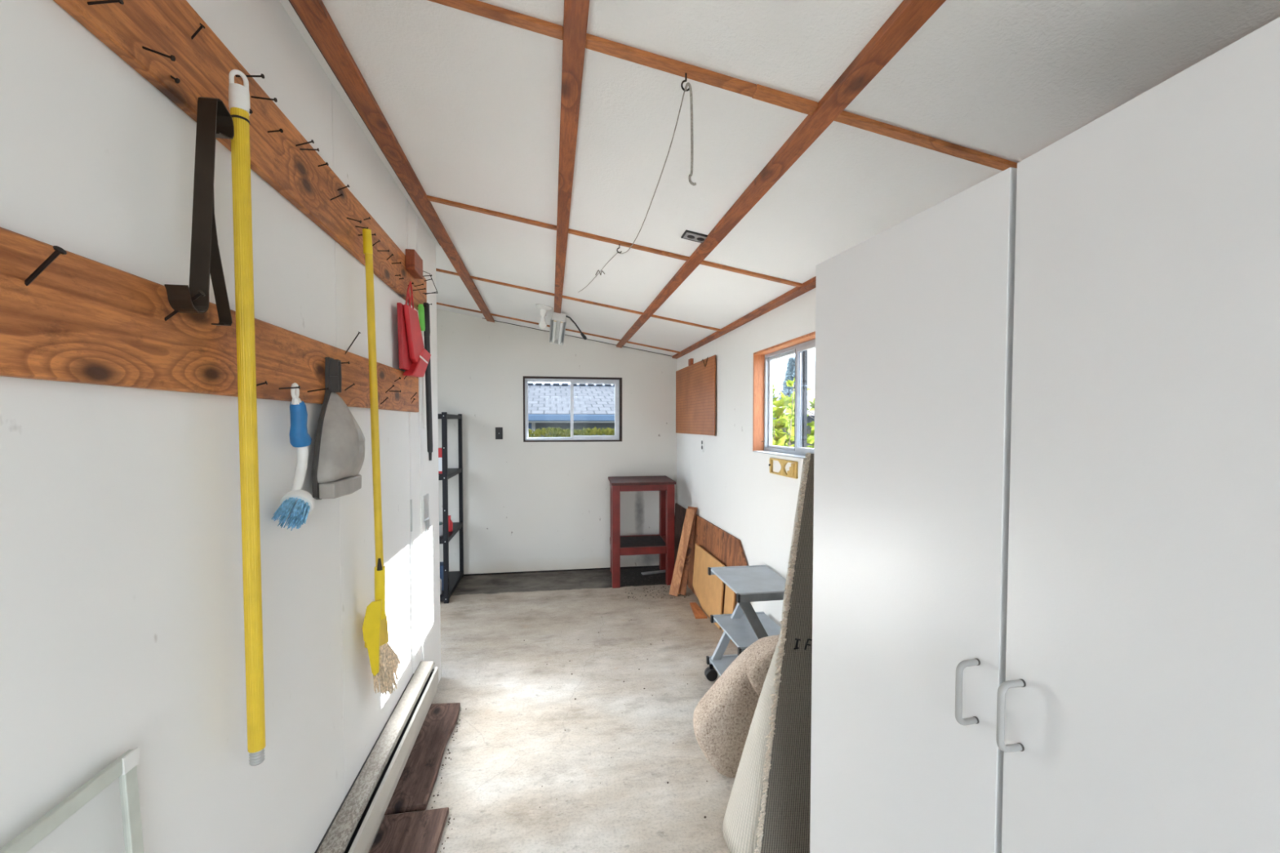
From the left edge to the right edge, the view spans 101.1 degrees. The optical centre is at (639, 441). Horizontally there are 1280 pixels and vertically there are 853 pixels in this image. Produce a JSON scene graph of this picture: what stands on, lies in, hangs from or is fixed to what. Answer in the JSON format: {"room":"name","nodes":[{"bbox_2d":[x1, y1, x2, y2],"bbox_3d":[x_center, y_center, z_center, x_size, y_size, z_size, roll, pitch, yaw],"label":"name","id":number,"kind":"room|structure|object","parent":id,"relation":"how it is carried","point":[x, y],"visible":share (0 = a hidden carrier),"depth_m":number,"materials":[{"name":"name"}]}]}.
{"room":"storage shed","nodes":[
{"label":"storage shed","id":0,"kind":"room"},
{"bbox_2d":[0,0,440,852],"bbox_3d":[-0.823,0.185,0.830,0.104,2.456,4.300,0,2,-10],"label":"wall","id":1,"kind":"structure","parent":0,"point":[122,606],"depth_m":0.90,"materials":[{"name":"white paint"}]},
{"bbox_2d":[0,226,418,412],"bbox_3d":[-0.802,-0.206,1.227,0.082,0.223,2.500,0,2,-10],"label":"board","id":2,"kind":"object","parent":1,"relation":"attached to","point":[65,316],"visible":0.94,"depth_m":0.77,"materials":[{"name":"brown wood"}]},
{"bbox_2d":[164,97,234,325],"bbox_3d":[-0.732,-0.395,0.879,0.032,0.384,0.136,0,2,-10],"label":"strap","id":3,"kind":"object","parent":2,"relation":"hanging from","point":[214,120],"visible":0.99,"depth_m":0.88,"materials":[{"name":"brown metal"}]},
{"bbox_2d":[271,382,314,530],"bbox_3d":[-0.796,0.034,1.217,0.068,0.340,0.118,0,2,-10],"label":"dish brush","id":4,"kind":"object","parent":2,"relation":"hanging from","point":[296,504],"visible":1,"depth_m":1.23,"materials":[{"name":"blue plastic"}]},
{"bbox_2d":[311,356,364,499],"bbox_3d":[-0.821,-0.040,1.467,0.079,0.379,0.243,0,2,-10],"label":"dustpan","id":5,"kind":"object","parent":2,"relation":"hanging from","point":[339,451],"visible":1,"depth_m":1.41,"materials":[{"name":"grey plastic"}]},
{"bbox_2d":[316,392,364,483],"bbox_3d":[-0.815,-0.011,1.467,0.069,0.249,0.224,0,2,-10],"label":"hood","id":6,"kind":"object","parent":5,"relation":"attached to","point":[340,440],"depth_m":1.41,"materials":[{"name":"grey plastic"}]},
{"bbox_2d":[53,0,437,310],"bbox_3d":[-0.820,-0.675,1.305,0.079,0.184,2.690,0,2,-10],"label":"board","id":7,"kind":"object","parent":1,"relation":"attached to","point":[167,42],"visible":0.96,"depth_m":1.02,"materials":[{"name":"brown wood"}]},
{"bbox_2d":[228,69,265,765],"bbox_3d":[-0.747,-0.031,1.002,0.032,1.317,0.036,0,2,-10],"label":"pole","id":8,"kind":"object","parent":7,"relation":"hanging from","point":[238,95],"visible":0.98,"depth_m":0.99,"materials":[{"name":"yellow plastic"}]},
{"bbox_2d":[362,228,402,697],"bbox_3d":[-0.877,0.105,1.782,0.070,1.566,0.237,0,2,-10],"label":"broom","id":9,"kind":"object","parent":7,"relation":"hanging from","point":[384,662],"visible":1,"depth_m":1.71,"materials":[{"name":"yellow plastic"}]},
{"bbox_2d":[374,565,386,619],"bbox_3d":[-0.858,0.500,1.736,0.040,0.176,0.046,0,2,-10],"label":"socket","id":10,"kind":"object","parent":9,"relation":"attached to","point":[380,571],"depth_m":1.72,"materials":[{"name":"yellow plastic"}]},
{"bbox_2d":[396,280,431,377],"bbox_3d":[-0.983,-0.480,2.310,0.046,0.410,0.412,0,2,-10],"label":"dustpan","id":11,"kind":"object","parent":7,"relation":"hanging from","point":[414,358],"visible":1,"depth_m":2.20,"materials":[{"name":"red plastic"}]},
{"bbox_2d":[404,248,422,279],"bbox_3d":[-0.991,-0.776,2.312,0.038,0.087,0.151,0,2,-10],"label":"wood block","id":12,"kind":"object","parent":7,"relation":"attached to","point":[414,263],"visible":1,"depth_m":2.25,"materials":[{"name":"brown wood"}]},
{"bbox_2d":[417,303,425,428],"bbox_3d":[-1.018,-0.348,2.468,0.027,0.577,0.065,0,2,-10],"label":"rod","id":13,"kind":"object","parent":7,"relation":"hanging from","point":[420,308],"visible":0.88,"depth_m":2.46,"materials":[{"name":"plastic"}]},
{"bbox_2d":[422,302,432,460],"bbox_3d":[-1.024,-0.283,2.545,0.032,0.757,0.069,0,2,-10],"label":"rod","id":14,"kind":"object","parent":7,"relation":"hanging from","point":[427,317],"visible":0.95,"depth_m":2.54,"materials":[{"name":"plastic"}]},
{"bbox_2d":[422,271,437,293],"bbox_3d":[-1.025,-0.763,2.551,0.028,0.103,0.108,1,2,30],"label":"wire hook","id":15,"kind":"object","parent":7,"relation":"attached to","point":[423,271],"visible":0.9,"depth_m":2.56,"materials":[{"name":"metal"}]},
{"bbox_2d":[288,0,439,244],"bbox_3d":[-0.751,-1.019,0.854,0.012,0.006,4.200,0,2,-10],"label":"trim","id":16,"kind":"structure","parent":1,"relation":"attached to","point":[288,0],"depth_m":1.60,"materials":[{"name":"wood"}]},
{"bbox_2d":[314,661,438,852],"bbox_3d":[-0.758,1.179,1.046,0.093,0.145,3.040,0,2,-10],"label":"baseboard heater","id":17,"kind":"object","parent":1,"relation":"attached to","point":[353,828],"visible":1,"depth_m":1.76,"materials":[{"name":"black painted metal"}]},
{"bbox_2d":[409,499,412,531],"bbox_3d":[-1.034,0.336,2.378,0.006,0.145,0.012,0,2,-10],"label":"metal strip","id":18,"kind":"object","parent":1,"relation":"attached to","point":[411,500],"visible":1,"depth_m":2.37,"materials":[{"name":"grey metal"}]},
{"bbox_2d":[415,216,424,661],"bbox_3d":[-1.058,0.148,2.530,0.012,2.420,0.012,0,2,-10],"label":"trim","id":19,"kind":"structure","parent":1,"relation":"attached to","point":[416,217],"depth_m":2.53,"materials":[{"name":"white wood"}]},
{"bbox_2d":[422,564,425,577],"bbox_3d":[-1.063,0.639,2.585,0.006,0.055,0.050,0,2,-10],"label":"strike plate","id":20,"kind":"object","parent":1,"relation":"attached to","point":[424,566],"visible":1,"depth_m":2.58,"materials":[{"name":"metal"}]},
{"bbox_2d":[423,493,430,556],"bbox_3d":[-1.073,0.424,2.658,0.020,0.310,0.100,0,2,-10],"label":"hasp latch","id":21,"kind":"object","parent":1,"relation":"attached to","point":[426,514],"visible":1,"depth_m":2.65,"materials":[{"name":"metal"}]},
{"bbox_2d":[368,566,737,852],"bbox_3d":[-0.542,1.437,1.969,3.176,0.120,6.570,0,2,-10],"label":"floor","id":22,"kind":"structure","parent":0,"point":[512,741],"depth_m":2.57,"materials":[{"name":"concrete"}]},
{"bbox_2d":[0,746,143,852],"bbox_3d":[-0.677,0.940,0.539,0.053,0.967,0.509,0,2,-10],"label":"frame","id":23,"kind":"object","parent":22,"relation":"on","point":[123,768],"visible":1,"depth_m":0.72,"materials":[{"name":"paint"}]},
{"bbox_2d":[368,807,448,852],"bbox_3d":[-0.745,1.382,1.491,0.227,0.022,0.900,0,2,-10],"label":"plank","id":24,"kind":"object","parent":22,"relation":"on","point":[420,831],"visible":1,"depth_m":1.83,"materials":[{"name":"brown wood"}]},
{"bbox_2d":[383,702,460,815],"bbox_3d":[-0.931,1.352,2.312,0.170,0.028,0.738,0,2,-10],"label":"plank","id":25,"kind":"object","parent":22,"relation":"on","point":[413,790],"visible":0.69,"depth_m":2.20,"materials":[{"name":"brown wood"}]},
{"bbox_2d":[437,412,463,603],"bbox_3d":[-1.773,0.526,4.549,0.345,1.535,0.764,0,2,-10],"label":"metal shelf","id":26,"kind":"object","parent":22,"relation":"on","point":[451,579],"visible":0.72,"depth_m":4.25,"materials":[{"name":"black metal"}]},
{"bbox_2d":[438,447,442,475],"bbox_3d":[-1.680,0.165,4.286,0.164,0.217,0.120,0,2,-10],"label":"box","id":27,"kind":"object","parent":26,"relation":"on","point":[440,462],"visible":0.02,"depth_m":4.24,"materials":[{"name":"cardboard"}]},
{"bbox_2d":[440,578,441,595],"bbox_3d":[-1.660,1.172,4.282,0.090,0.150,0.090,0,2,-10],"label":"jug","id":28,"kind":"object","parent":26,"relation":"on","point":[440,579],"visible":0.13,"depth_m":4.28,"materials":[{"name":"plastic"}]},
{"bbox_2d":[439,521,443,537],"bbox_3d":[-1.672,0.726,4.336,0.090,0.112,0.090,0,2,-10],"label":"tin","id":29,"kind":"object","parent":26,"relation":"on","point":[441,531],"visible":0.3,"depth_m":4.32,"materials":[{"name":"white metal"}]},
{"bbox_2d":[440,561,443,590],"bbox_3d":[-1.718,1.140,4.443,0.170,0.205,0.140,0,2,-10],"label":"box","id":30,"kind":"object","parent":26,"relation":"on","point":[441,562],"visible":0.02,"depth_m":4.38,"materials":[{"name":"blue cardboard"}]},
{"bbox_2d":[448,515,453,531],"bbox_3d":[-1.641,0.709,4.532,0.056,0.134,0.059,0,2,-10],"label":"spray bottle","id":31,"kind":"object","parent":26,"relation":"on","point":[450,522],"visible":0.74,"depth_m":4.51,"materials":[{"name":"red plastic"}]},
{"bbox_2d":[431,586,707,852],"bbox_3d":[-0.179,1.337,3.127,1.599,0.006,2.924,0,2,-10],"label":"crumbs","id":32,"kind":"object","parent":22,"relation":"on","point":[449,753],"visible":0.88,"depth_m":2.50,"materials":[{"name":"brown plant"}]},
{"bbox_2d":[608,475,675,588],"bbox_3d":[0.005,0.818,4.919,0.609,0.928,0.570,0,2,-10],"label":"stand","id":33,"kind":"object","parent":22,"relation":"on","point":[663,544],"visible":0.98,"depth_m":4.69,"materials":[{"name":"paint"}]},
{"bbox_2d":[620,535,665,547],"bbox_3d":[0.003,0.947,4.918,0.470,0.020,0.450,0,2,-10],"label":"shelf","id":34,"kind":"object","parent":33,"relation":"attached to","point":[626,541],"depth_m":4.91,"materials":[{"name":"wood"}]},
{"bbox_2d":[640,569,665,574],"bbox_3d":[0.177,1.270,5.113,0.338,0.012,0.050,-1,2,-22],"label":"bar","id":35,"kind":"object","parent":22,"relation":"on","point":[660,571],"visible":0.64,"depth_m":5.09,"materials":[{"name":"grey metal"}]},
{"bbox_2d":[674,502,688,584],"bbox_3d":[0.396,0.956,5.011,0.052,0.645,0.600,0,2,-10],"label":"plywood board","id":36,"kind":"object","parent":22,"relation":"on","point":[680,512],"visible":0.38,"depth_m":5.14,"materials":[{"name":"brown wood"}]},
{"bbox_2d":[669,508,695,596],"bbox_3d":[0.358,0.937,4.460,0.268,0.716,0.069,-2,2,-41],"label":"plank","id":37,"kind":"object","parent":22,"relation":"on","point":[689,517],"visible":1,"depth_m":4.45,"materials":[{"name":"brown wood"}]},
{"bbox_2d":[678,506,697,595],"bbox_3d":[0.400,0.930,4.497,0.081,0.728,0.243,1,2,37],"label":"plank","id":38,"kind":"object","parent":22,"relation":"on","point":[682,588],"visible":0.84,"depth_m":4.46,"materials":[{"name":"brown wood"}]},
{"bbox_2d":[689,602,707,618],"bbox_3d":[0.428,1.303,4.053,0.090,0.014,0.320,0,2,-10],"label":"wood offcut","id":39,"kind":"object","parent":22,"relation":"on","point":[698,612],"visible":1,"depth_m":4.00,"materials":[{"name":"brown wood"}]},
{"bbox_2d":[692,543,724,629],"bbox_3d":[0.515,1.084,4.045,0.040,0.452,0.730,0,2,-10],"label":"panel","id":40,"kind":"object","parent":22,"relation":"on","point":[708,589],"visible":0.95,"depth_m":4.01,"materials":[{"name":"beige wood"}]},
{"bbox_2d":[687,514,746,613],"bbox_3d":[0.572,0.980,3.966,0.056,0.665,1.440,0,2,-10],"label":"plywood board","id":41,"kind":"object","parent":22,"relation":"on","point":[727,548],"visible":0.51,"depth_m":3.96,"materials":[{"name":"brown wood"}]},
{"bbox_2d":[722,584,735,640],"bbox_3d":[0.607,1.110,3.575,0.040,0.430,0.170,0,2,-10],"label":"panel","id":42,"kind":"object","parent":22,"relation":"on","point":[730,595],"visible":0.48,"depth_m":3.57,"materials":[{"name":"wood"}]},
{"bbox_2d":[693,634,779,777],"bbox_3d":[0.483,1.086,2.233,0.550,0.554,0.257,0,2,-10],"label":"carpet offcut","id":43,"kind":"object","parent":22,"relation":"on","point":[722,718],"visible":0.47,"depth_m":2.12,"materials":[{"name":"beige carpet"}]},
{"bbox_2d":[704,564,786,681],"bbox_3d":[0.585,1.041,2.825,0.386,0.616,0.497,0,2,-10],"label":"cart","id":44,"kind":"object","parent":22,"relation":"on","point":[755,583],"visible":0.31,"depth_m":2.83,"materials":[{"name":"silver metal"}]},
{"bbox_2d":[709,656,737,675],"bbox_3d":[0.587,1.234,2.824,0.339,0.012,0.346,0,2,-10],"label":"shelf","id":45,"kind":"object","parent":44,"relation":"attached to","point":[721,664],"depth_m":2.91,"materials":[{"name":"silver metal"}]},
{"bbox_2d":[713,613,780,647],"bbox_3d":[0.609,1.015,2.826,0.312,0.012,0.426,0,2,-10],"label":"shelf","id":46,"kind":"object","parent":44,"relation":"attached to","point":[737,627],"depth_m":2.85,"materials":[{"name":"silver metal"}]},
{"bbox_2d":[711,566,786,593],"bbox_3d":[0.609,0.743,2.820,0.337,0.012,0.451,0,2,-10],"label":"shelf","id":47,"kind":"object","parent":44,"relation":"attached to","point":[740,580],"depth_m":2.81,"materials":[{"name":"silver metal"}]},
{"bbox_2d":[722,453,813,852],"bbox_3d":[0.614,0.707,1.835,0.649,1.346,0.446,0,2,-10],"label":"carpet offcut","id":48,"kind":"object","parent":22,"relation":"on","point":[768,810],"visible":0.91,"depth_m":1.76,"materials":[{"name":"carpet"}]},
{"bbox_2d":[809,17,1279,852],"bbox_3d":[0.815,0.497,0.866,0.599,1.830,1.041,0,2,-10],"label":"wardrobe","id":49,"kind":"object","parent":22,"relation":"on","point":[1046,588],"visible":1,"depth_m":0.72,"materials":[{"name":"white laminate"}]},
{"bbox_2d":[436,308,676,573],"bbox_3d":[-1.086,-0.046,5.117,3.176,2.642,0.110,0,2,-10],"label":"wall","id":50,"kind":"structure","parent":0,"point":[528,506],"depth_m":5.09,"materials":[{"name":"white paint"}]},
{"bbox_2d":[495,426,502,439],"bbox_3d":[-1.342,-0.074,5.012,0.068,0.115,0.008,0,2,-10],"label":"wall outlet","id":51,"kind":"object","parent":50,"relation":"attached to","point":[499,430],"visible":1,"depth_m":5.01,"materials":[{"name":"black plastic"}]},
{"bbox_2d":[463,564,659,575],"bbox_3d":[-1.086,1.269,5.101,2.956,0.014,0.004,0,2,-10],"label":"trim","id":52,"kind":"structure","parent":50,"relation":"attached to","point":[659,565],"depth_m":5.14,"materials":[{"name":"wood"}]},
{"bbox_2d":[523,376,622,442],"bbox_3d":[-0.655,-0.310,5.164,0.956,0.630,0.084,0,2,-10],"label":"window","id":53,"kind":"structure","parent":50,"relation":"in","point":[617,382],"depth_m":5.16,"materials":[{"name":"metal"}]},
{"bbox_2d":[483,318,671,356],"bbox_3d":[-0.556,-0.999,5.117,1.881,0.331,0.006,0,2,-10],"label":"trim","id":54,"kind":"structure","parent":50,"relation":"attached to","point":[483,318],"depth_m":5.11,"materials":[{"name":"brown wood"}]},
{"bbox_2d":[676,288,815,627],"bbox_3d":[0.968,0.315,2.139,0.110,2.112,6.470,0,2,-10],"label":"wall","id":55,"kind":"structure","parent":0,"point":[731,486],"depth_m":3.47,"materials":[{"name":"white paint"}]},
{"bbox_2d":[688,358,693,365],"bbox_3d":[0.455,-0.707,4.713,0.026,0.056,0.080,0,2,-10],"label":"wood block","id":56,"kind":"object","parent":55,"relation":"attached to","point":[690,361],"visible":0.8,"depth_m":4.68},
{"bbox_2d":[675,355,715,435],"bbox_3d":[0.468,-0.372,4.631,0.032,0.621,1.263,0,2,-10],"label":"pegboard","id":57,"kind":"object","parent":55,"relation":"attached to","point":[695,384],"visible":1,"depth_m":4.48,"materials":[{"name":"brown wood"}]},
{"bbox_2d":[701,438,703,452],"bbox_3d":[0.521,0.032,4.403,0.008,0.115,0.068,0,2,-10],"label":"wall outlet","id":58,"kind":"object","parent":55,"relation":"attached to","point":[702,439],"visible":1,"depth_m":4.39,"materials":[{"name":"white plastic"}]},
{"bbox_2d":[671,275,816,359],"bbox_3d":[0.872,-0.738,2.190,0.050,0.028,6.270,0,2,-10],"label":"trim","id":59,"kind":"structure","parent":55,"relation":"attached to","point":[809,285],"depth_m":3.14,"materials":[{"name":"brown wood"}]},
{"bbox_2d":[768,457,798,479],"bbox_3d":[0.776,0.145,2.874,0.020,0.089,0.337,0,2,-10],"label":"wall plaque","id":60,"kind":"object","parent":55,"relation":"attached to","point":[793,473],"visible":1,"depth_m":2.84,"materials":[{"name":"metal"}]},
{"bbox_2d":[752,331,815,458],"bbox_3d":[0.842,-0.227,2.840,0.114,0.619,0.952,0,2,-10],"label":"window","id":61,"kind":"structure","parent":55,"relation":"in","point":[763,359],"depth_m":3.06,"materials":[{"name":"clear glass"},{"name":"wood"},{"name":"aluminium"}]},
{"bbox_2d":[279,0,1279,355],"bbox_3d":[-0.621,-1.052,1.875,3.416,0.692,6.770,0,2,-10],"label":"ceiling","id":62,"kind":"structure","parent":0,"point":[472,102],"depth_m":1.42,"materials":[{"name":"white paint"}]},
{"bbox_2d":[289,0,494,322],"bbox_3d":[-0.884,-1.037,1.881,0.070,0.032,6.270,0,2,-10],"label":"ceiling beam","id":63,"kind":"structure","parent":62,"relation":"attached to","point":[315,16],"depth_m":1.65,"materials":[{"name":"brown wood"}]},
{"bbox_2d":[435,268,458,275],"bbox_3d":[-1.740,-1.192,3.380,1.115,0.205,0.030,0,2,-10],"label":"trim","id":64,"kind":"structure","parent":62,"relation":"attached to","point":[437,269],"depth_m":3.45,"materials":[{"name":"brown wood"}]},
{"bbox_2d":[436,302,481,313],"bbox_3d":[-1.942,-1.230,4.562,1.115,0.205,0.030,0,2,-10],"label":"trim","id":65,"kind":"structure","parent":62,"relation":"attached to","point":[439,304],"depth_m":4.61,"materials":[{"name":"brown wood"}]},
{"bbox_2d":[426,195,556,231],"bbox_3d":[-0.644,-1.001,2.314,0.548,0.106,0.030,0,2,-10],"label":"trim","id":66,"kind":"structure","parent":62,"relation":"attached to","point":[431,198],"depth_m":2.31,"materials":[{"name":"brown wood"}]},
{"bbox_2d":[427,0,563,39],"bbox_3d":[-0.443,-0.963,1.137,0.548,0.106,0.030,0,2,-10],"label":"trim","id":67,"kind":"structure","parent":62,"relation":"attached to","point":[477,7],"depth_m":1.16,"materials":[{"name":"brown wood"}]},
{"bbox_2d":[470,275,554,296],"bbox_3d":[-0.852,-1.040,3.536,0.548,0.106,0.030,0,2,-10],"label":"trim","id":68,"kind":"structure","parent":62,"relation":"attached to","point":[471,277],"depth_m":3.52,"materials":[{"name":"brown wood"}]},
{"bbox_2d":[490,313,550,327],"bbox_3d":[-1.053,-1.079,4.718,0.548,0.106,0.030,0,2,-10],"label":"trim","id":69,"kind":"structure","parent":62,"relation":"attached to","point":[491,314],"depth_m":4.70,"materials":[{"name":"brown wood"}]},
{"bbox_2d":[535,303,552,328],"bbox_3d":[-0.734,-0.948,4.022,0.130,0.186,0.132,0,2,-10],"label":"ceiling lamp","id":70,"kind":"object","parent":62,"relation":"attached to","point":[544,308],"visible":1,"depth_m":4.00,"materials":[{"name":"white plastic"}]},
{"bbox_2d":[540,308,546,316],"bbox_3d":[-0.737,-0.978,4.020,0.052,0.054,0.052,0,2,-10],"label":"socket","id":71,"kind":"object","parent":70,"relation":"attached to","point":[543,311],"depth_m":4.00,"materials":[{"name":"white plastic"}]},
{"bbox_2d":[549,311,586,345],"bbox_3d":[-0.608,-0.909,4.387,0.296,0.207,0.622,0,2,-10],"label":"tube light","id":72,"kind":"object","parent":62,"relation":"hanging from","point":[557,322],"visible":1,"depth_m":4.26,"materials":[{"name":"white plastic"}]},
{"bbox_2d":[554,0,589,313],"bbox_3d":[-0.284,-0.935,1.987,0.050,0.028,6.270,0,2,-10],"label":"ceiling beam","id":73,"kind":"structure","parent":62,"relation":"attached to","point":[575,14],"depth_m":1.46,"materials":[{"name":"brown wood"}]},
{"bbox_2d":[564,328,620,341],"bbox_3d":[-0.458,-0.977,4.823,0.560,0.108,0.030,0,2,-10],"label":"trim","id":74,"kind":"structure","parent":62,"relation":"attached to","point":[568,330],"depth_m":4.82,"materials":[{"name":"brown wood"}]},
{"bbox_2d":[562,295,643,315],"bbox_3d":[-0.256,-0.939,3.641,0.560,0.108,0.030,0,2,-10],"label":"trim","id":75,"kind":"structure","parent":62,"relation":"attached to","point":[563,296],"depth_m":3.63,"materials":[{"name":"brown wood"}]},
{"bbox_2d":[568,228,688,261],"bbox_3d":[-0.048,-0.900,2.419,0.560,0.108,0.030,0,2,-10],"label":"trim","id":76,"kind":"structure","parent":62,"relation":"attached to","point":[570,231],"depth_m":2.41,"materials":[{"name":"brown wood"}]},
{"bbox_2d":[626,341,679,353],"bbox_3d":[0.122,-0.879,4.925,0.510,0.100,0.030,0,2,-10],"label":"trim","id":77,"kind":"structure","parent":62,"relation":"attached to","point":[629,342],"depth_m":4.92,"materials":[{"name":"brown wood"}]},
{"bbox_2d":[585,33,756,97],"bbox_3d":[0.075,-0.874,1.229,0.404,0.082,0.032,0,2,-10],"label":"trim","id":78,"kind":"structure","parent":62,"relation":"attached to","point":[595,43],"depth_m":1.22,"materials":[{"name":"brown wood"}]},
{"bbox_2d":[680,72,689,91],"bbox_3d":[0.107,-0.842,1.235,0.023,0.042,0.004,0,2,-10],"label":"hook","id":79,"kind":"object","parent":78,"relation":"attached to","point":[685,80],"visible":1,"depth_m":1.23,"materials":[{"name":"silver metal"}]},
{"bbox_2d":[578,82,696,292],"bbox_3d":[-0.106,-0.784,2.334,0.086,0.298,2.264,0,2,-13],"label":"string","id":80,"kind":"object","parent":79,"relation":"hanging from","point":[687,84],"visible":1,"depth_m":1.23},
{"bbox_2d":[651,314,720,331],"bbox_3d":[0.323,-0.841,3.743,0.510,0.100,0.030,0,2,-10],"label":"trim","id":81,"kind":"structure","parent":62,"relation":"attached to","point":[652,315],"depth_m":3.73,"materials":[{"name":"brown wood"}]},
{"bbox_2d":[680,230,707,243],"bbox_3d":[0.234,-0.854,2.205,0.111,0.024,0.085,0,2,-10],"label":"wall outlet","id":82,"kind":"object","parent":62,"relation":"attached to","point":[688,235],"visible":0.8,"depth_m":2.19,"materials":[{"name":"black plastic"}]},
{"bbox_2d":[687,235,694,239],"bbox_3d":[0.213,-0.854,2.201,0.033,0.008,0.033,0,2,-10],"label":"receptacle","id":83,"kind":"object","parent":82,"relation":"attached to","point":[689,237],"depth_m":2.20,"materials":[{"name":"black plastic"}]},
{"bbox_2d":[697,237,704,240],"bbox_3d":[0.254,-0.847,2.208,0.033,0.008,0.033,0,2,-10],"label":"receptacle","id":84,"kind":"object","parent":82,"relation":"attached to","point":[698,238],"depth_m":2.20,"materials":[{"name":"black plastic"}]},
{"bbox_2d":[699,260,801,287],"bbox_3d":[0.531,-0.801,2.521,0.510,0.100,0.030,0,2,-10],"label":"trim","id":85,"kind":"structure","parent":62,"relation":"attached to","point":[704,262],"depth_m":2.51,"materials":[{"name":"brown wood"}]},
{"bbox_2d":[616,0,946,347],"bbox_3d":[0.319,-0.832,2.093,0.053,0.029,6.270,0,2,-10],"label":"ceiling beam","id":86,"kind":"structure","parent":62,"relation":"attached to","point":[910,15],"depth_m":1.31,"materials":[{"name":"brown wood"}]},
{"bbox_2d":[751,84,817,115],"bbox_3d":[0.351,-0.827,1.277,0.156,0.040,0.036,0,2,-10],"label":"trim","id":87,"kind":"structure","parent":62,"relation":"attached to","point":[762,93],"depth_m":1.27,"materials":[{"name":"brown wood"}]},
{"bbox_2d":[834,111,1017,170],"bbox_3d":[0.732,-0.763,1.343,0.510,0.100,0.030,0,2,-10],"label":"trim","id":88,"kind":"structure","parent":62,"relation":"attached to","point":[845,117],"depth_m":1.33,"materials":[{"name":"brown wood"}]},
{"label":"outside","id":89,"kind":"structure","parent":0,"visible":0},
{"bbox_3d":[2.527,1.145,29.900,75.000,1.060,82.000,0,2,-10],"label":"ground","id":90,"kind":"structure","parent":89,"visible":0},
{"bbox_2d":[528,426,614,437],"bbox_3d":[-1.091,0.486,9.365,7.119,1.605,1.089,0,2,-10],"label":"hedge","id":91,"kind":"object","parent":90,"relation":"on","point":[558,432],"visible":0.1,"depth_m":9.07,"materials":[{"name":"green plant"}]},
{"bbox_2d":[528,382,775,437],"bbox_3d":[-3.822,-0.496,17.683,14.400,3.010,7.840,0,2,-10],"label":"house","id":92,"kind":"structure","parent":90,"relation":"on","point":[548,404],"depth_m":15.21,"materials":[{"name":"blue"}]},
{"bbox_2d":[777,355,808,399],"bbox_3d":[12.261,-3.335,42.493,4.725,7.084,4.634,1,2,31],"label":"conifer","id":93,"kind":"object","parent":90,"relation":"on","point":[789,374],"visible":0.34,"depth_m":42.21,"materials":[{"name":"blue plant"}]},
{"bbox_2d":[772,377,814,448],"bbox_3d":[1.681,0.316,5.893,1.380,2.155,1.668,0,2,-10],"label":"shrub","id":94,"kind":"object","parent":90,"relation":"on","point":[780,437],"visible":0.1,"depth_m":5.44,"materials":[{"name":"green plant"}]},
{"bbox_2d":[773,400,814,445],"bbox_3d":[8.206,-0.737,27.762,9.500,2.840,4.800,0,2,-10],"label":"house","id":95,"kind":"structure","parent":90,"relation":"on","point":[810,420],"depth_m":25.75,"materials":[{"name":"grey"}]},
{"bbox_2d":[775,347,815,434],"bbox_3d":[3.360,-0.725,9.466,2.873,4.000,2.859,-1,2,-33],"label":"bare tree","id":96,"kind":"object","parent":90,"relation":"on","point":[815,348],"visible":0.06,"depth_m":9.37,"materials":[{"name":"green plant"}]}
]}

